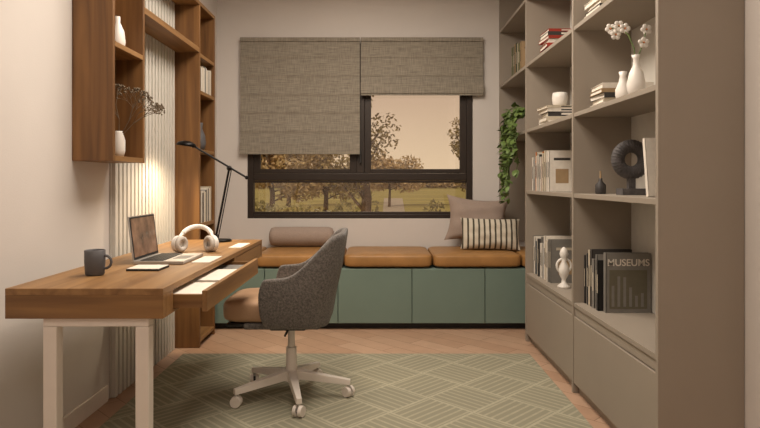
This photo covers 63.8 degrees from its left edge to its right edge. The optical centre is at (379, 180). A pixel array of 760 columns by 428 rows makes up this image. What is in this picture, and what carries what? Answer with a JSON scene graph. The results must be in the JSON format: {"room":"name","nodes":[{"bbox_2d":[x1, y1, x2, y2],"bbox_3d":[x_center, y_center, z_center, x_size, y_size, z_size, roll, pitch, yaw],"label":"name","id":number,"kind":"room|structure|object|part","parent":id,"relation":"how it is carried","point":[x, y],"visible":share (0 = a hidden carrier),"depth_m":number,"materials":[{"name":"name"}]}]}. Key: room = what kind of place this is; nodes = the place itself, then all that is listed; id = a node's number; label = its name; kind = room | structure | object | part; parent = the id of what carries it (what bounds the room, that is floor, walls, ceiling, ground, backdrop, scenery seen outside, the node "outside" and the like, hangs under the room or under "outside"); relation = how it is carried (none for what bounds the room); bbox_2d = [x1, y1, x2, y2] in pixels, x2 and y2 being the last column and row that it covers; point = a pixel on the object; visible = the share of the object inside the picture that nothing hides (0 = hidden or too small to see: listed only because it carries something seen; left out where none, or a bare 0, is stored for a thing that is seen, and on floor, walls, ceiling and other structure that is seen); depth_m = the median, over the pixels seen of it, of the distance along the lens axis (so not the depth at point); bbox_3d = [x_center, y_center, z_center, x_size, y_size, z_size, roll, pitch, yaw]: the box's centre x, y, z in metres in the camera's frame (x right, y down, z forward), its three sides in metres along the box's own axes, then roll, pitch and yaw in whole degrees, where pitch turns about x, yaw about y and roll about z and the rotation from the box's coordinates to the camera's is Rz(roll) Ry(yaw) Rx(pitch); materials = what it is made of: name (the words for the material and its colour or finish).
{"room":"office","nodes":[
{"label":"office","id":0,"kind":"room"},
{"bbox_2d":[0,0,216,427],"bbox_3d":[-1.445,-0.275,1.763,0.150,2.750,6.726,0,0,0],"label":"wall","id":1,"kind":"structure","parent":0,"point":[54,208],"depth_m":2.45,"materials":[{"name":"paint"}]},
{"bbox_2d":[63,385,107,427],"bbox_3d":[-1.364,1.060,0.725,0.012,0.080,4.650,0,0,0],"label":"baseboard","id":2,"kind":"structure","parent":1,"relation":"attached to","point":[88,407],"depth_m":2.82,"materials":[{"name":"white wood"}]},
{"bbox_2d":[109,0,174,397],"bbox_3d":[-1.355,-0.275,3.545,0.029,2.746,0.920,0,0,0],"label":"wall panel","id":3,"kind":"object","parent":1,"relation":"attached to","point":[135,189],"visible":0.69,"depth_m":3.60,"materials":[{"name":"paint"}]},
{"bbox_2d":[75,328,610,427],"bbox_3d":[-0.029,1.150,1.788,2.983,0.100,7.076,0,0,0],"label":"floor","id":4,"kind":"structure","parent":0,"point":[224,340],"depth_m":4.10,"materials":[{"name":"brown wood"}]},
{"bbox_2d":[72,0,214,347],"bbox_3d":[-1.278,-0.043,3.550,0.181,2.282,1.680,0,0,0],"label":"shelving unit","id":5,"kind":"object","parent":4,"relation":"on","point":[99,62],"visible":0.77,"depth_m":3.06,"materials":[{"name":"brown wood"}]},
{"bbox_2d":[115,131,124,155],"bbox_3d":[-1.255,-0.177,2.930,0.060,0.125,0.060,0,0,0],"label":"vase","id":6,"kind":"object","parent":5,"relation":"on","point":[119,135],"depth_m":2.91,"materials":[{"name":"white ceramic"}]},
{"bbox_2d":[115,16,125,45],"bbox_3d":[-1.260,-0.710,2.930,0.072,0.160,0.072,0,0,0],"label":"bottle vase","id":7,"kind":"object","parent":5,"relation":"on","point":[119,32],"visible":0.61,"depth_m":2.91,"materials":[{"name":"ceramic"}]},
{"bbox_2d":[115,84,164,155],"bbox_3d":[-1.174,-0.287,2.880,0.307,0.345,0.210,0,0,-21],"label":"branches","id":8,"kind":"object","parent":5,"relation":"on","point":[119,135],"visible":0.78,"depth_m":2.91,"materials":[{"name":"brown plant"}]},
{"bbox_2d":[200,123,205,149],"bbox_3d":[-1.250,-0.305,4.200,0.100,0.190,0.100,0,0,0],"label":"ceramic jar","id":9,"kind":"object","parent":5,"relation":"on","point":[202,135],"visible":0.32,"depth_m":4.18,"materials":[{"name":"grey ceramic"}]},
{"bbox_2d":[200,186,210,222],"bbox_3d":[-1.262,0.159,4.202,0.131,0.241,0.243,0,0,0],"label":"books","id":10,"kind":"object","parent":5,"relation":"in","point":[205,191],"visible":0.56,"depth_m":4.21,"materials":[{"name":"paper"}]},
{"bbox_2d":[200,66,210,94],"bbox_3d":[-1.262,-0.690,4.200,0.131,0.179,0.240,0,0,0],"label":"books","id":11,"kind":"object","parent":5,"relation":"in","point":[205,75],"visible":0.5,"depth_m":4.18,"materials":[{"name":"paper"}]},
{"bbox_2d":[99,354,592,427],"bbox_3d":[-0.150,1.095,2.680,2.191,0.008,2.360,0,0,0],"label":"rug","id":12,"kind":"object","parent":4,"relation":"on","point":[196,390],"visible":1,"depth_m":3.09,"materials":[{"name":"fabric"}]},
{"bbox_2d":[5,240,261,427],"bbox_3d":[-0.970,0.723,2.857,0.739,0.736,1.687,0,0,0],"label":"desk","id":13,"kind":"object","parent":12,"relation":"on","point":[119,297],"visible":0.84,"depth_m":2.03,"materials":[{"name":"brown wood"}]},
{"bbox_2d":[84,249,112,275],"bbox_3d":[-1.066,0.307,2.295,0.095,0.096,0.074,0,0,31],"label":"coffee mug","id":14,"kind":"object","parent":13,"relation":"on","point":[94,259],"visible":1,"depth_m":2.27,"materials":[{"name":"grey ceramic"}]},
{"bbox_2d":[126,265,168,270],"bbox_3d":[-0.935,0.350,2.460,0.130,0.010,0.120,0,0,0],"label":"notebook","id":15,"kind":"object","parent":13,"relation":"on","point":[137,267],"visible":1,"depth_m":2.43,"materials":[{"name":"paper"}]},
{"bbox_2d":[127,213,202,263],"bbox_3d":[-0.955,0.254,2.735,0.239,0.203,0.290,0,0,0],"label":"laptop","id":16,"kind":"object","parent":13,"relation":"on","point":[142,229],"visible":1,"depth_m":2.70,"materials":[{"name":"silver metal"}]},
{"bbox_3d":[-1.059,0.247,2.735,0.030,0.189,0.290,0,0,0],"label":"lid","id":17,"kind":"part","parent":16,"relation":"part of","materials":[{"name":"silver metal"}]},
{"bbox_2d":[171,224,218,251],"bbox_3d":[-0.919,0.290,3.098,0.225,0.128,0.215,0,0,0],"label":"headphones","id":18,"kind":"object","parent":13,"relation":"on","point":[179,243],"visible":1,"depth_m":3.04,"materials":[{"name":"white plastic"}]},
{"bbox_2d":[191,256,221,262],"bbox_3d":[-0.780,0.353,2.750,0.080,0.003,0.220,0,0,0],"label":"paper sheet","id":19,"kind":"object","parent":13,"relation":"on","point":[206,259],"visible":1,"depth_m":2.73,"materials":[{"name":"white paper"}]},
{"bbox_2d":[175,140,248,242],"bbox_3d":[-0.980,0.059,3.572,0.420,0.592,0.144,0,0,0],"label":"desk lamp","id":20,"kind":"object","parent":13,"relation":"on","point":[184,143],"depth_m":3.57,"materials":[{"name":"black metal"}]},
{"bbox_3d":[-0.844,0.417,2.559,0.488,0.072,0.882,0,0,0],"label":"open drawer","id":21,"kind":"part","parent":13,"relation":"part of","materials":[{"name":"brown wood"}]},
{"bbox_2d":[228,243,249,247],"bbox_3d":[-0.767,0.353,3.335,0.065,0.004,0.230,0,0,0],"label":"paper pad","id":22,"kind":"object","parent":13,"relation":"on","point":[239,245],"visible":1,"depth_m":3.32,"materials":[{"name":"white paper"}]},
{"bbox_3d":[-0.727,0.411,3.350,0.019,0.063,0.632,0,0,0],"label":"drawer closed","id":23,"kind":"part","parent":13,"relation":"part of","materials":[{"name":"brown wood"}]},
{"bbox_2d":[223,227,354,416],"bbox_3d":[-0.446,0.669,3.096,0.637,0.843,0.613,0,0,0],"label":"office chair","id":24,"kind":"object","parent":12,"relation":"on","point":[301,297],"visible":1,"depth_m":2.90,"materials":[{"name":"grey fabric"}]},
{"bbox_3d":[-0.532,0.625,3.100,0.465,0.120,0.410,0,0,0],"label":"seat","id":25,"kind":"part","parent":24,"relation":"part of","materials":[{"name":"leather"}]},
{"bbox_2d":[215,246,524,327],"bbox_3d":[-0.029,0.818,4.806,2.678,0.562,0.632,0,0,0],"label":"window bench","id":26,"kind":"object","parent":4,"relation":"on","point":[379,286],"visible":0.53,"depth_m":4.50,"materials":[{"name":"green paint"}]},
{"bbox_3d":[-1.109,0.850,4.510,0.508,0.400,0.019,0,0,0],"label":"door","id":27,"kind":"part","parent":26,"relation":"part of","materials":[{"name":"green paint"}]},
{"bbox_2d":[269,227,333,245],"bbox_3d":[-0.640,0.454,4.990,0.524,0.161,0.164,0,0,0],"label":"bolster pillow","id":28,"kind":"object","parent":26,"relation":"on","point":[278,236],"visible":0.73,"depth_m":4.92,"materials":[{"name":"fabric"}]},
{"bbox_3d":[-0.581,0.850,4.510,0.536,0.400,0.019,0,0,0],"label":"door","id":29,"kind":"part","parent":26,"relation":"part of","materials":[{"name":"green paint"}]},
{"bbox_2d":[258,246,346,266],"bbox_3d":[-0.600,0.590,4.793,0.656,0.106,0.606,0,0,0],"label":"seat cushion","id":30,"kind":"object","parent":26,"relation":"on","point":[276,256],"depth_m":4.52,"materials":[{"name":"brown leather"}]},
{"bbox_3d":[-0.037,0.850,4.510,0.540,0.400,0.019,0,0,0],"label":"door","id":31,"kind":"part","parent":26,"relation":"part of","materials":[{"name":"green paint"}]},
{"bbox_2d":[344,246,431,266],"bbox_3d":[0.060,0.590,4.793,0.656,0.106,0.606,0,0,0],"label":"seat cushion","id":32,"kind":"object","parent":26,"relation":"on","point":[356,256],"depth_m":4.50,"materials":[{"name":"brown leather"}]},
{"bbox_3d":[0.505,0.850,4.510,0.533,0.400,0.019,0,0,0],"label":"door","id":33,"kind":"part","parent":26,"relation":"part of","materials":[{"name":"green paint"}]},
{"bbox_2d":[428,246,520,266],"bbox_3d":[0.720,0.590,4.793,0.656,0.106,0.606,0,0,0],"label":"seat cushion","id":34,"kind":"object","parent":26,"relation":"on","point":[440,256],"depth_m":4.50,"materials":[{"name":"brown leather"}]},
{"bbox_2d":[444,194,507,239],"bbox_3d":[0.790,0.315,4.965,0.538,0.414,0.191,0,0,6],"label":"throw pillow","id":35,"kind":"object","parent":26,"relation":"on","point":[460,208],"visible":0.48,"depth_m":4.92,"materials":[{"name":"fabric"}]},
{"bbox_2d":[461,218,519,249],"bbox_3d":[0.860,0.412,4.760,0.461,0.246,0.160,0,0,6],"label":"striped pillow","id":36,"kind":"object","parent":26,"relation":"on","point":[476,233],"visible":1,"depth_m":4.71,"materials":[{"name":"fabric"}]},
{"bbox_3d":[1.040,0.850,4.510,0.524,0.400,0.019,0,0,0],"label":"door","id":37,"kind":"part","parent":26,"relation":"part of","materials":[{"name":"green paint"}]},
{"bbox_2d":[509,246,524,266],"bbox_3d":[1.179,0.590,4.793,0.252,0.106,0.606,0,0,0],"label":"seat cushion","id":38,"kind":"object","parent":26,"relation":"on","point":[521,253],"depth_m":4.58,"materials":[{"name":"brown leather"}]},
{"bbox_2d":[499,0,743,427],"bbox_3d":[1.155,-0.275,3.659,0.311,2.747,2.930,0,0,0],"label":"bookcase","id":39,"kind":"object","parent":4,"relation":"on","point":[680,363],"visible":0.85,"depth_m":2.50,"materials":[{"name":"beige paint"}]},
{"bbox_2d":[496,102,524,203],"bbox_3d":[1.029,-0.199,4.582,0.311,0.767,0.674,0,0,0],"label":"trailing potted plant","id":40,"kind":"object","parent":39,"relation":"on","point":[509,125],"visible":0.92,"depth_m":4.50,"materials":[{"name":"green plant"}]},
{"bbox_2d":[512,41,524,75],"bbox_3d":[1.113,-0.921,4.604,0.176,0.241,0.291,0,0,0],"label":"books","id":41,"kind":"object","parent":39,"relation":"in","point":[518,51],"visible":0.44,"depth_m":4.53,"materials":[{"name":"paper"}]},
{"bbox_3d":[1.012,0.873,3.681,0.018,0.345,0.992,0,0,0],"label":"door","id":42,"kind":"part","parent":39,"relation":"part of","materials":[{"name":"beige paint"}]},
{"bbox_3d":[1.017,0.675,3.681,0.014,0.040,0.992,0,0,0],"label":"rail","id":43,"kind":"part","parent":39,"relation":"part of","materials":[{"name":"beige paint"}]},
{"bbox_2d":[532,150,571,190],"bbox_3d":[1.139,-0.065,3.983,0.201,0.258,0.384,0,0,0],"label":"books","id":44,"kind":"object","parent":39,"relation":"in","point":[551,169],"visible":0.91,"depth_m":3.79,"materials":[{"name":"paper"}]},
{"bbox_2d":[533,235,571,282],"bbox_3d":[1.150,0.490,3.968,0.212,0.279,0.415,0,0,0],"label":"books","id":45,"kind":"object","parent":39,"relation":"in","point":[546,248],"visible":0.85,"depth_m":3.79,"materials":[{"name":"paper"}]},
{"bbox_2d":[536,105,571,124],"bbox_3d":[1.161,-0.412,3.906,0.268,0.119,0.229,0,0,0],"label":"books","id":46,"kind":"object","parent":39,"relation":"in","point":[549,113],"visible":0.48,"depth_m":3.80,"materials":[{"name":"paper"}]},
{"bbox_2d":[552,92,567,104],"bbox_3d":[1.150,-0.518,3.900,0.100,0.090,0.100,0,0,0],"label":"bowl","id":47,"kind":"object","parent":46,"relation":"on","point":[558,98],"visible":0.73,"depth_m":3.86,"materials":[{"name":"ceramic"}]},
{"bbox_2d":[539,28,569,52],"bbox_3d":[1.163,-0.875,3.898,0.260,0.149,0.211,0,0,0],"label":"books","id":48,"kind":"object","parent":39,"relation":"in","point":[550,35],"visible":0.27,"depth_m":3.80,"materials":[{"name":"paper"}]},
{"bbox_2d":[556,247,571,288],"bbox_3d":[1.085,0.509,3.600,0.075,0.240,0.071,0,0,43],"label":"sculpture","id":49,"kind":"object","parent":39,"relation":"on","point":[564,269],"visible":1,"depth_m":3.58,"materials":[{"name":"ceramic"}]},
{"bbox_2d":[584,0,606,16],"bbox_3d":[1.155,-0.847,3.007,0.243,0.093,0.228,0,0,0],"label":"books","id":50,"kind":"object","parent":39,"relation":"in","point":[591,5],"visible":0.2,"depth_m":3.01,"materials":[{"name":"paper"}]},
{"bbox_2d":[595,171,605,193],"bbox_3d":[1.110,0.007,3.070,0.052,0.114,0.052,0,0,0],"label":"bottle","id":51,"kind":"object","parent":39,"relation":"on","point":[600,186],"visible":1,"depth_m":3.05,"materials":[{"name":"grey ceramic"}]},
{"bbox_2d":[584,249,631,310],"bbox_3d":[1.163,0.486,3.054,0.217,0.287,0.201,0,0,0],"label":"books","id":52,"kind":"object","parent":39,"relation":"in","point":[593,260],"visible":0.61,"depth_m":3.04,"materials":[{"name":"paper"}]},
{"bbox_3d":[1.012,0.873,2.688,0.018,0.345,0.938,0,0,0],"label":"door","id":53,"kind":"part","parent":39,"relation":"part of","materials":[{"name":"beige paint"}]},
{"bbox_3d":[1.017,0.675,2.688,0.014,0.040,0.938,0,0,0],"label":"rail","id":54,"kind":"part","parent":39,"relation":"part of","materials":[{"name":"beige paint"}]},
{"bbox_2d":[590,82,652,106],"bbox_3d":[1.173,-0.409,2.977,0.253,0.113,0.211,0,0,0],"label":"books","id":55,"kind":"object","parent":39,"relation":"in","point":[603,92],"visible":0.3,"depth_m":2.88,"materials":[{"name":"paper"}]},
{"bbox_2d":[615,71,627,97],"bbox_3d":[1.075,-0.418,2.700,0.064,0.130,0.064,0,0,0],"label":"bud vase","id":56,"kind":"object","parent":39,"relation":"on","point":[621,89],"visible":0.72,"depth_m":2.68,"materials":[{"name":"ceramic"}]},
{"bbox_2d":[603,252,650,312],"bbox_3d":[1.185,0.487,2.925,0.216,0.285,0.030,0,0,0],"label":"book","id":57,"kind":"object","parent":39,"relation":"on","point":[626,275],"visible":1,"depth_m":2.91,"materials":[{"name":"paper"}]},
{"bbox_2d":[609,270,646,308],"bbox_3d":[1.185,0.517,2.911,0.180,0.185,0.002,0,0,0],"label":"picture","id":58,"kind":"object","parent":57,"relation":"attached to","point":[627,288],"depth_m":2.91},
{"bbox_2d":[611,139,645,194],"bbox_3d":[1.165,-0.065,2.830,0.187,0.258,0.080,0,0,0],"label":"ring sculpture","id":59,"kind":"object","parent":39,"relation":"in","point":[631,173],"visible":0.89,"depth_m":2.81,"materials":[{"name":"ceramic"}]},
{"bbox_2d":[605,21,651,93],"bbox_3d":[1.046,-0.520,2.583,0.184,0.334,0.088,0,0,30],"label":"vase","id":60,"kind":"object","parent":39,"relation":"on","point":[636,81],"visible":0.96,"depth_m":2.55,"materials":[{"name":"white ceramic"}]},
{"bbox_3d":[1.055,-0.583,2.599,0.184,0.208,0.052,0,0,29],"label":"orchid stem","id":61,"kind":"part","parent":60,"relation":"part of","materials":[{"name":"white plant"}]},
{"bbox_2d":[642,138,654,196],"bbox_3d":[1.169,-0.056,2.469,0.191,0.240,0.057,0,0,0],"label":"book","id":62,"kind":"object","parent":39,"relation":"in","point":[648,143],"visible":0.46,"depth_m":2.46,"materials":[{"name":"paper"}]},
{"bbox_2d":[217,0,524,249],"bbox_3d":[-0.029,-0.275,5.226,2.983,2.750,0.200,0,0,0],"label":"wall","id":63,"kind":"structure","parent":0,"point":[236,19],"depth_m":5.13,"materials":[{"name":"paint"}]},
{"bbox_2d":[240,37,359,153],"bbox_3d":[-0.667,-0.710,5.098,0.997,0.974,0.046,0,0,0],"label":"blind","id":64,"kind":"object","parent":63,"relation":"attached to","point":[299,95],"visible":1,"depth_m":5.09,"materials":[{"name":"fabric"}]},
{"bbox_2d":[254,95,465,213],"bbox_3d":[-0.168,-0.415,5.166,1.795,1.390,0.040,0,0,0],"label":"sash","id":65,"kind":"object","parent":63,"relation":"attached to","point":[462,98],"visible":0.57,"depth_m":5.15,"materials":[{"name":"brown metal"}]},
{"bbox_2d":[248,43,472,217],"bbox_3d":[-0.168,-0.422,5.170,1.895,1.475,0.063,0,0,0],"label":"frame","id":66,"kind":"object","parent":63,"relation":"attached to","point":[360,174],"visible":0.59,"depth_m":5.14,"materials":[{"name":"brown metal"}]},
{"bbox_2d":[361,37,483,94],"bbox_3d":[0.350,-0.955,5.094,1.020,0.484,0.054,0,0,0],"label":"blind","id":67,"kind":"object","parent":63,"relation":"attached to","point":[389,65],"visible":1,"depth_m":5.09,"materials":[{"name":"fabric"}]},
{"bbox_2d":[744,0,759,427],"bbox_3d":[1.388,-0.275,1.763,0.150,2.750,6.726,0,0,0],"label":"wall","id":68,"kind":"structure","parent":0,"point":[751,7],"depth_m":2.16,"materials":[{"name":"paint"}]},
{"label":"outside","id":69,"kind":"structure","parent":0,"visible":0},
{"bbox_2d":[255,187,465,211],"bbox_3d":[0.000,1.700,162.800,300.000,0.001,314.400,0,0,0],"label":"ground","id":70,"kind":"structure","parent":69,"point":[415,201],"depth_m":56.05,"materials":[{"name":"green plant"}]},
{"bbox_2d":[255,154,324,206],"bbox_3d":[-3.318,-0.377,18.958,3.266,4.164,3.221,0,0,0],"label":"tree","id":71,"kind":"object","parent":70,"relation":"on","point":[293,189],"visible":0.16,"depth_m":18.86,"materials":[{"name":"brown plant"}]},
{"bbox_2d":[262,154,335,206],"bbox_3d":[-6.049,-1.414,39.807,6.143,6.241,5.387,0,0,-44],"label":"tree","id":72,"kind":"object","parent":70,"relation":"on","point":[274,159],"visible":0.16,"depth_m":38.13,"materials":[{"name":"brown plant"}]},
{"bbox_2d":[255,186,378,211],"bbox_3d":[-1.717,0.914,12.997,3.655,1.631,1.408,0,0,7],"label":"shrubs","id":73,"kind":"object","parent":70,"relation":"on","point":[267,208],"visible":0.04,"depth_m":12.96,"materials":[{"name":"green plant"}]},
{"bbox_2d":[289,154,360,211],"bbox_3d":[-2.036,-0.220,20.919,2.743,3.848,2.864,0,0,22],"label":"tree","id":74,"kind":"object","parent":70,"relation":"on","point":[326,190],"visible":0.16,"depth_m":20.93,"materials":[{"name":"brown plant"}]},
{"bbox_2d":[316,95,401,211],"bbox_3d":[-0.530,-0.461,11.012,1.582,4.332,1.760,0,0,29],"label":"tree","id":75,"kind":"object","parent":70,"relation":"on","point":[364,191],"visible":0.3,"depth_m":11.05,"materials":[{"name":"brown plant"}]},
{"bbox_2d":[259,180,459,187],"bbox_3d":[-0.167,-0.186,140.007,121.931,4.601,6.654,0,0,0],"label":"treeline","id":76,"kind":"object","parent":70,"relation":"on","point":[428,185],"visible":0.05,"depth_m":138.58,"materials":[{"name":"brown plant"}]},
{"bbox_2d":[423,199,446,211],"bbox_3d":[1.990,1.055,13.811,2.186,1.332,1.169,0,0,0],"label":"shrubs","id":77,"kind":"object","parent":70,"relation":"on","point":[431,205],"visible":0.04,"depth_m":13.93,"materials":[{"name":"green plant"}]},
{"bbox_2d":[447,117,465,191],"bbox_3d":[2.877,-0.190,19.962,1.474,3.790,1.466,0,0,0],"label":"tree","id":78,"kind":"object","parent":70,"relation":"on","point":[455,144],"visible":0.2,"depth_m":19.99,"materials":[{"name":"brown plant"}]},
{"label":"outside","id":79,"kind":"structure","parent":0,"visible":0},
{"bbox_2d":[383,198,404,211],"bbox_3d":[1.050,1.690,33.000,2.300,0.001,54.000,0,0,0],"label":"garden path","id":80,"kind":"structure","parent":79,"point":[397,205],"depth_m":42.08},
{"bbox_2d":[369,151,425,206],"bbox_3d":[0.760,-0.139,40.139,4.677,3.686,4.150,0,0,0],"label":"tree","id":81,"kind":"object","parent":80,"relation":"on","point":[387,164],"visible":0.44,"depth_m":39.29,"materials":[{"name":"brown plant"}]}
]}

